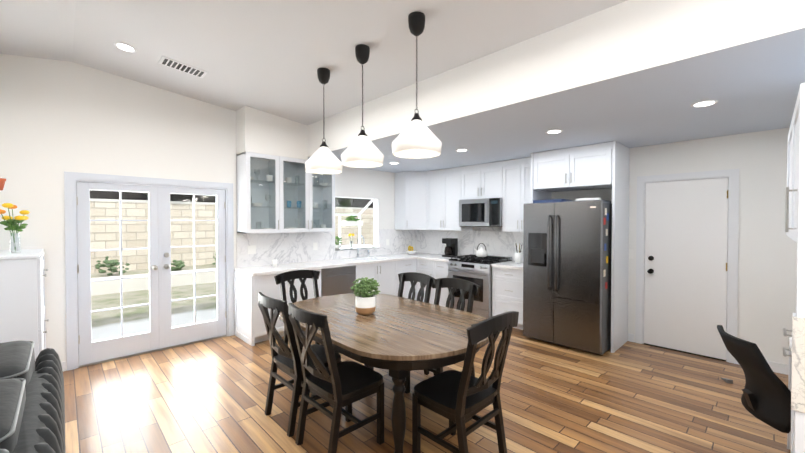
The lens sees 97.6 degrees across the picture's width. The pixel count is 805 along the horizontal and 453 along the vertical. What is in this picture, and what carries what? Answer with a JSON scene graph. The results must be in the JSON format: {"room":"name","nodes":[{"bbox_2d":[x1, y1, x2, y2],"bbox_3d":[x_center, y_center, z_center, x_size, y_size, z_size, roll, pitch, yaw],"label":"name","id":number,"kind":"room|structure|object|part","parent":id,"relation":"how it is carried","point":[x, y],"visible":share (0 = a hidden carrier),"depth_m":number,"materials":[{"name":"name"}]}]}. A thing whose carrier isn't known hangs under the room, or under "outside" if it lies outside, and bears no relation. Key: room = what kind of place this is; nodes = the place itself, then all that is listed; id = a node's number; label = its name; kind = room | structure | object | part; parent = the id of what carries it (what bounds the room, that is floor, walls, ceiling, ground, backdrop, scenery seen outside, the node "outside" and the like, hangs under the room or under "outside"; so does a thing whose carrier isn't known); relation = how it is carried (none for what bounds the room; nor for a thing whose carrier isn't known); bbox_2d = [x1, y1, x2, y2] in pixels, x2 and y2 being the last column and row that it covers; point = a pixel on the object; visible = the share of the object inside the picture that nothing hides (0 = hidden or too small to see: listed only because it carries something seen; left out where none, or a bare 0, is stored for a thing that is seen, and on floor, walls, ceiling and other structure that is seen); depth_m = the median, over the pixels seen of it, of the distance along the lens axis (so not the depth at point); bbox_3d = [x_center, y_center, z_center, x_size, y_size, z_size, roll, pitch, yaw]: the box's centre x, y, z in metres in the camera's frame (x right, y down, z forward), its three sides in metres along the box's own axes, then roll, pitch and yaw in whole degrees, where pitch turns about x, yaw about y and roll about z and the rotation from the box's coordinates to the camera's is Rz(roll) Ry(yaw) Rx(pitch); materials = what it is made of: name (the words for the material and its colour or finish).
{"room":"dining room","nodes":[
{"label":"dining room","id":0,"kind":"room"},
{"bbox_2d":[0,54,394,370],"bbox_3d":[-2.826,-0.241,4.378,8.800,3.450,0.150,-1,1,-44],"label":"wall","id":1,"kind":"structure","parent":0,"point":[58,118],"depth_m":3.73,"materials":[{"name":"white paint"}]},
{"bbox_2d":[61,361,65,371],"bbox_3d":[-3.641,1.447,3.500,0.435,0.100,0.014,-1,1,-44],"label":"baseboard","id":2,"kind":"structure","parent":1,"relation":"attached to","point":[63,363],"depth_m":3.64,"materials":[{"name":"white wood"}]},
{"bbox_2d":[64,172,233,370],"bbox_3d":[-2.939,0.456,4.267,1.650,2.060,0.166,-1,1,-44],"label":"trim","id":3,"kind":"structure","parent":1,"relation":"attached to","point":[71,179],"depth_m":3.79,"materials":[{"name":"white paint"}]},
{"bbox_2d":[76,182,225,365],"bbox_3d":[-2.895,0.496,4.222,1.474,1.953,0.116,-1,1,-44],"label":"french door","id":4,"kind":"structure","parent":1,"relation":"attached to","point":[162,333],"depth_m":4.19,"materials":[{"name":"white paint"}]},
{"bbox_2d":[335,196,378,249],"bbox_3d":[-0.991,-0.048,6.453,0.972,0.947,0.580,-1,1,-44],"label":"garden window","id":5,"kind":"structure","parent":1,"relation":"in","point":[351,220],"depth_m":6.61,"materials":[{"name":"white"}]},
{"bbox_2d":[236,227,522,267],"bbox_3d":[-0.086,0.283,5.109,3.547,0.558,2.918,-1,1,-44],"label":"backsplash","id":6,"kind":"structure","parent":1,"relation":"attached to","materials":[{"name":"stone"}]},
{"bbox_2d":[0,0,626,124],"bbox_3d":[-1.244,-1.569,0.707,6.000,0.888,7.600,-1,1,-44],"label":"ceiling","id":7,"kind":"structure","parent":0,"point":[270,56],"depth_m":2.99,"materials":[{"name":"white paint"}]},
{"bbox_2d":[114,42,136,52],"bbox_3d":[-2.579,-1.667,3.281,0.170,0.022,0.170,-1,1,-44],"label":"recessed light","id":8,"kind":"object","parent":7,"relation":"in","point":[125,47],"visible":1,"depth_m":3.27,"materials":[{"name":"white"}]},
{"bbox_2d":[158,56,207,77],"bbox_3d":[-2.241,-1.625,3.608,0.399,0.046,0.200,-1,1,-44],"label":"ceiling vent","id":9,"kind":"object","parent":7,"relation":"in","point":[180,66],"visible":0.98,"depth_m":3.59,"materials":[{"name":"white metal"}]},
{"bbox_2d":[305,68,342,173],"bbox_3d":[-0.773,-1.035,3.465,0.366,0.995,0.366,-1,1,-44],"label":"pendant light","id":10,"kind":"object","parent":7,"relation":"hanging from","point":[323,159],"visible":1,"depth_m":3.40,"materials":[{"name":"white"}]},
{"bbox_2d":[341,44,383,167],"bbox_3d":[-0.342,-1.029,3.019,0.366,0.995,0.366,-1,1,-44],"label":"pendant light","id":11,"kind":"object","parent":7,"relation":"hanging from","point":[362,150],"visible":1,"depth_m":2.95,"materials":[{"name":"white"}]},
{"bbox_2d":[392,12,441,158],"bbox_3d":[0.103,-1.022,2.559,0.366,0.995,0.366,-1,1,-44],"label":"pendant light","id":12,"kind":"object","parent":7,"relation":"hanging from","point":[416,138],"visible":1,"depth_m":2.48,"materials":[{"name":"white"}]},
{"bbox_2d":[63,328,789,452],"bbox_3d":[-0.237,1.572,1.725,8.800,0.100,7.600,-1,1,-44],"label":"floor","id":13,"kind":"structure","parent":0,"point":[209,396],"depth_m":2.93,"materials":[{"name":"brown wood"}]},
{"bbox_2d":[0,249,48,360],"bbox_3d":[-3.376,0.865,3.118,0.344,1.275,0.904,-1,1,-44],"label":"cabinet","id":14,"kind":"object","parent":13,"relation":"on","point":[23,275],"visible":0.71,"depth_m":2.83,"materials":[{"name":"white paint"}]},
{"bbox_2d":[0,203,29,252],"bbox_3d":[-3.314,0.017,2.998,0.192,0.420,0.434,-1,1,-44],"label":"vase","id":15,"kind":"object","parent":14,"relation":"on","point":[10,222],"visible":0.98,"depth_m":2.99,"materials":[{"name":"clear glass"}]},
{"bbox_2d":[0,340,65,452],"bbox_3d":[-1.778,1.098,1.147,0.990,0.865,2.320,-1,1,-44],"label":"sofa","id":16,"kind":"object","parent":13,"relation":"on","point":[32,407],"visible":1,"depth_m":1.53,"materials":[{"name":"fabric"}]},
{"bbox_2d":[234,269,317,345],"bbox_3d":[-1.725,1.041,4.921,0.988,0.870,0.618,-1,1,-44],"label":"base cabinet","id":17,"kind":"object","parent":13,"relation":"on","point":[249,325],"depth_m":4.54,"materials":[{"name":"white wood"}]},
{"bbox_2d":[238,253,429,276],"bbox_3d":[-0.781,0.571,5.811,3.576,0.040,0.641,-1,1,-44],"label":"countertop","id":18,"kind":"structure","parent":17,"relation":"on","point":[254,270],"depth_m":5.25,"materials":[{"name":"white stone"}]},
{"bbox_3d":[-1.644,-0.447,5.142,1.354,1.060,0.381,-1,1,-44],"label":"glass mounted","id":19,"kind":"part","parent":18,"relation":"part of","materials":[{"name":"white"}]},
{"bbox_2d":[258,292,341,436],"bbox_3d":[-0.813,1.016,2.808,0.552,0.988,0.465,-1,1,-44],"label":"chair","id":20,"kind":"object","parent":13,"relation":"on","point":[286,359],"visible":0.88,"depth_m":2.63,"materials":[{"name":"black paint"}]},
{"bbox_2d":[274,270,337,352],"bbox_3d":[-1.004,0.994,3.776,0.546,1.003,0.556,-1,1,-44],"label":"chair","id":21,"kind":"object","parent":13,"relation":"on","point":[289,277],"visible":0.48,"depth_m":3.91,"materials":[{"name":"black paint"}]},
{"bbox_2d":[288,303,383,452],"bbox_3d":[-0.452,1.021,2.434,0.552,0.988,0.465,-1,1,-44],"label":"chair","id":22,"kind":"object","parent":13,"relation":"on","point":[337,387],"visible":1,"depth_m":2.32,"materials":[{"name":"black paint"}]},
{"bbox_2d":[318,265,361,296],"bbox_3d":[-1.136,1.034,5.453,0.719,0.868,0.580,-1,1,-44],"label":"base cabinet","id":23,"kind":"object","parent":13,"relation":"on","point":[330,281],"depth_m":5.23,"materials":[{"name":"white wood"}]},
{"bbox_2d":[321,265,355,296],"bbox_3d":[-1.120,1.035,5.437,0.592,0.868,0.625,-1,1,-44],"label":"dishwasher","id":24,"kind":"object","parent":23,"relation":"in","point":[336,279],"depth_m":5.21,"materials":[{"name":"grey metal"}]},
{"bbox_2d":[362,257,393,294],"bbox_3d":[-0.594,1.025,6.015,0.959,0.870,0.616,-1,1,-44],"label":"base cabinet","id":25,"kind":"object","parent":13,"relation":"on","point":[383,272],"depth_m":5.86,"materials":[{"name":"white wood"}]},
{"bbox_2d":[278,293,488,452],"bbox_3d":[-0.195,1.122,2.955,1.240,0.765,1.940,-1,1,-44],"label":"dining table","id":26,"kind":"object","parent":13,"relation":"on","point":[398,338],"visible":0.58,"depth_m":2.44,"materials":[{"name":"wood"},{"name":"black paint"}]},
{"bbox_2d":[351,277,380,314],"bbox_3d":[-0.313,0.587,3.000,0.254,0.303,0.265,-1,1,-44],"label":"plant centerpiece","id":27,"kind":"object","parent":26,"relation":"on","point":[365,301],"visible":1,"depth_m":2.93,"materials":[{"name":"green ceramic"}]},
{"bbox_2d":[368,272,434,374],"bbox_3d":[-0.019,0.997,3.582,0.556,1.003,0.546,-1,1,-44],"label":"chair","id":28,"kind":"object","parent":13,"relation":"on","point":[426,280],"visible":0.35,"depth_m":3.72,"materials":[{"name":"black paint"}]},
{"bbox_2d":[394,257,417,299],"bbox_3d":[-0.120,1.019,6.432,0.540,0.870,0.675,-1,1,-44],"label":"base cabinet","id":29,"kind":"object","parent":13,"relation":"on","point":[412,265],"depth_m":6.23,"materials":[{"name":"white wood"}]},
{"bbox_2d":[418,257,437,303],"bbox_3d":[0.615,1.019,6.446,0.696,0.870,0.485,-1,1,-44],"label":"base cabinet","id":30,"kind":"object","parent":13,"relation":"on","point":[430,268],"depth_m":6.18,"materials":[{"name":"white wood"}]},
{"bbox_2d":[438,261,441,305],"bbox_3d":[0.872,1.022,6.223,0.636,0.870,0.430,-1,1,-44],"label":"base cabinet","id":31,"kind":"object","parent":13,"relation":"on","point":[439,262],"depth_m":6.00,"materials":[{"name":"white wood"}]},
{"bbox_2d":[404,278,480,393],"bbox_3d":[0.342,1.002,3.208,0.556,1.003,0.546,-1,1,-44],"label":"chair","id":32,"kind":"object","parent":13,"relation":"on","point":[463,286],"visible":0.27,"depth_m":3.33,"materials":[{"name":"black paint"}]},
{"bbox_2d":[412,311,518,452],"bbox_3d":[0.390,1.016,2.263,0.546,1.003,0.556,-1,1,-44],"label":"chair","id":33,"kind":"object","parent":13,"relation":"on","point":[459,400],"visible":1,"depth_m":2.15,"materials":[{"name":"black paint"}]},
{"bbox_2d":[442,257,497,318],"bbox_3d":[1.228,1.011,5.768,0.701,0.905,0.840,-1,1,-44],"label":"oven","id":34,"kind":"object","parent":13,"relation":"on","point":[475,272],"depth_m":5.44,"materials":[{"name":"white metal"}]},
{"bbox_2d":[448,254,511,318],"bbox_3d":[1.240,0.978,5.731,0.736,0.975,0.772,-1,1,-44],"label":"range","id":35,"kind":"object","parent":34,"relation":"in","point":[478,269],"depth_m":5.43,"materials":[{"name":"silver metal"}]},
{"bbox_2d":[490,269,521,329],"bbox_3d":[1.771,1.036,5.293,0.636,0.870,0.582,-1,1,-44],"label":"base cabinet","id":36,"kind":"object","parent":13,"relation":"on","point":[505,284],"depth_m":5.12,"materials":[{"name":"white wood"}]},
{"bbox_2d":[426,253,521,268],"bbox_3d":[1.218,0.565,5.821,0.688,0.053,2.123,-1,1,-44],"label":"countertop","id":37,"kind":"structure","parent":36,"relation":"on","point":[502,263],"depth_m":5.58,"materials":[{"name":"white stone"}]},
{"bbox_2d":[522,197,609,354],"bbox_3d":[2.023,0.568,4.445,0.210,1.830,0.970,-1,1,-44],"label":"refrigerator","id":38,"kind":"object","parent":13,"relation":"on","point":[566,243],"depth_m":4.23,"materials":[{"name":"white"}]},
{"bbox_2d":[610,197,625,352],"bbox_3d":[2.307,0.564,4.720,0.580,1.830,0.970,-1,1,-44],"label":"tall cabinet","id":39,"kind":"object","parent":13,"relation":"on","point":[617,208],"depth_m":4.23,"materials":[{"name":"white wood"}]},
{"bbox_2d":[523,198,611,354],"bbox_3d":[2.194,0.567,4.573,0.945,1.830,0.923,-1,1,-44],"label":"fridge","id":40,"kind":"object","parent":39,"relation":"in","point":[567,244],"depth_m":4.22,"materials":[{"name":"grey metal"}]},
{"bbox_2d":[720,377,732,383],"bbox_3d":[3.144,1.481,3.420,0.044,0.035,0.120,0,1,17],"label":"wedge","id":41,"kind":"object","parent":13,"relation":"on","point":[729,381],"visible":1,"depth_m":3.38,"materials":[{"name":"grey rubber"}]},
{"bbox_2d":[717,325,790,432],"bbox_3d":[2.236,1.073,1.989,0.638,0.889,0.695,-1,1,-44],"label":"office chair","id":42,"kind":"object","parent":13,"relation":"on","point":[766,397],"visible":0.9,"depth_m":1.93,"materials":[{"name":"black plastic"}]},
{"bbox_2d":[783,83,804,452],"bbox_3d":[2.379,0.457,1.720,1.322,2.130,0.730,-1,1,-44],"label":"hutch","id":43,"kind":"object","parent":13,"relation":"on","point":[795,210],"visible":1,"depth_m":1.50,"materials":[{"name":"white wood"}]},
{"bbox_2d":[474,245,489,256],"bbox_3d":[1.296,0.417,5.778,0.191,0.157,0.188,-1,1,-44],"label":"kettle","id":44,"kind":"object","parent":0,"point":[479,250],"depth_m":5.84,"materials":[{"name":"white metal"}]},
{"bbox_2d":[236,0,804,172],"bbox_3d":[1.599,-1.505,3.455,3.694,1.095,7.600,-1,1,-44],"label":"ceiling soffit","id":45,"kind":"structure","parent":0,"point":[633,73],"depth_m":2.82,"materials":[{"name":"white paint"}]},
{"bbox_2d":[455,149,467,151],"bbox_3d":[0.782,-1.005,4.648,0.170,0.007,0.170,-1,1,-44],"label":"recessed light","id":46,"kind":"object","parent":45,"relation":"attached to","point":[460,150],"visible":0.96,"depth_m":4.65,"materials":[{"name":"white"}]},
{"bbox_2d":[545,129,562,133],"bbox_3d":[1.586,-0.992,3.687,0.170,0.007,0.170,-1,1,-44],"label":"recessed light","id":47,"kind":"object","parent":45,"relation":"attached to","point":[554,131],"visible":0.94,"depth_m":3.67,"materials":[{"name":"white"}]},
{"bbox_2d":[691,100,717,106],"bbox_3d":[2.406,-0.979,2.811,0.170,0.007,0.170,-1,1,-44],"label":"recessed light","id":48,"kind":"object","parent":45,"relation":"attached to","point":[704,103],"visible":0.96,"depth_m":2.79,"materials":[{"name":"white"}]},
{"bbox_2d":[552,128,796,364],"bbox_3d":[2.925,-0.245,4.651,0.150,3.450,7.450,-1,1,-44],"label":"wall","id":49,"kind":"structure","parent":0,"point":[767,270],"depth_m":3.73,"materials":[{"name":"white paint"}]},
{"bbox_2d":[395,171,429,228],"bbox_3d":[0.288,-0.488,6.818,0.619,1.095,0.656,-1,1,-44],"label":"upper cabinet","id":50,"kind":"object","parent":49,"relation":"attached to","point":[412,189],"depth_m":6.62,"materials":[{"name":"white wood"}]},
{"bbox_2d":[430,167,473,232],"bbox_3d":[0.835,-0.482,6.440,0.357,1.095,0.831,-1,1,-44],"label":"upper cabinet","id":51,"kind":"object","parent":49,"relation":"attached to","point":[445,184],"depth_m":6.28,"materials":[{"name":"white wood"}]},
{"bbox_2d":[458,193,485,228],"bbox_3d":[1.308,-0.260,5.908,0.420,0.504,0.588,-1,1,-44],"label":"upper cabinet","id":52,"kind":"object","parent":49,"relation":"attached to","point":[471,206],"depth_m":5.80,"materials":[{"name":"white"}]},
{"bbox_2d":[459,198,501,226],"bbox_3d":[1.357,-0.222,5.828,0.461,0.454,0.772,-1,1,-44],"label":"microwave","id":53,"kind":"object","parent":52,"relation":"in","point":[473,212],"depth_m":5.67,"materials":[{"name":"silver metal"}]},
{"bbox_2d":[462,161,501,192],"bbox_3d":[1.399,-0.737,5.861,0.346,0.569,0.780,-1,1,-44],"label":"upper cabinet","id":54,"kind":"object","parent":49,"relation":"attached to","point":[487,177],"depth_m":5.71,"materials":[{"name":"white wood"}]},
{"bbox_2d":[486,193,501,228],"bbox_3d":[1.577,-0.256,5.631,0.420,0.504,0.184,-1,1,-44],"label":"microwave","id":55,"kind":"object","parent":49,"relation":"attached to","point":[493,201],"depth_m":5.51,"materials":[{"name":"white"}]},
{"bbox_2d":[502,157,551,232],"bbox_3d":[1.884,-0.467,5.363,0.346,1.095,0.616,-1,1,-44],"label":"upper cabinet","id":56,"kind":"object","parent":49,"relation":"attached to","point":[516,172],"depth_m":5.32,"materials":[{"name":"white wood"}]},
{"bbox_2d":[530,141,629,192],"bbox_3d":[2.341,-0.755,4.692,0.616,0.499,0.970,-1,1,-44],"label":"upper cabinet","id":57,"kind":"object","parent":49,"relation":"attached to","point":[602,165],"depth_m":4.42,"materials":[{"name":"white wood"}]},
{"bbox_2d":[629,249,633,258],"bbox_3d":[2.932,0.352,4.538,0.008,0.120,0.075,-1,1,-44],"label":"switch plate","id":58,"kind":"object","parent":49,"relation":"attached to","point":[631,253],"visible":0.82,"depth_m":4.53,"materials":[{"name":"white plastic"}]},
{"bbox_2d":[644,178,728,360],"bbox_3d":[3.304,0.474,4.150,0.116,2.027,0.767,-1,1,-44],"label":"door","id":59,"kind":"structure","parent":49,"relation":"in","point":[686,262],"depth_m":4.13,"materials":[{"name":"white paint"}]},
{"bbox_2d":[635,169,738,363],"bbox_3d":[3.357,0.429,4.202,0.166,2.115,0.940,-1,1,-44],"label":"door frame","id":60,"kind":"structure","parent":49,"relation":"attached to","point":[732,175],"depth_m":3.94,"materials":[{"name":"white wood"}]},
{"bbox_2d":[737,360,788,374],"bbox_3d":[3.979,1.447,3.466,0.014,0.100,1.005,-1,1,-44],"label":"baseboard","id":61,"kind":"structure","parent":49,"relation":"attached to","point":[781,368],"depth_m":3.60,"materials":[{"name":"white wood"}]},
{"bbox_3d":[-2.292,-0.173,-0.391,2.940,3.450,7.450,-1,1,-44],"label":"wall","id":62,"kind":"structure","parent":0,"visible":0},
{"bbox_2d":[0,178,5,189],"bbox_3d":[-3.338,-0.345,2.897,0.121,0.200,0.255,-1,1,-44],"label":"art","id":63,"kind":"object","parent":62,"relation":"attached to","point":[2,182],"visible":1,"depth_m":2.85,"materials":[{"name":"orange"}]},
{"label":"outside","id":64,"kind":"structure","parent":0,"visible":0},
{"bbox_2d":[78,282,216,361],"bbox_3d":[-4.135,1.605,8.564,26.000,0.240,7.649,-1,1,-44],"label":"ground","id":65,"kind":"structure","parent":64,"point":[178,317],"depth_m":6.36,"materials":[{"name":"white concrete"}]},
{"bbox_2d":[76,190,372,295],"bbox_3d":[-6.125,-0.497,10.593,26.000,3.904,3.477,-1,1,-44],"label":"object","id":66,"kind":"object","parent":65,"relation":"on","point":[177,210],"depth_m":9.49,"materials":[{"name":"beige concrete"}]}
]}

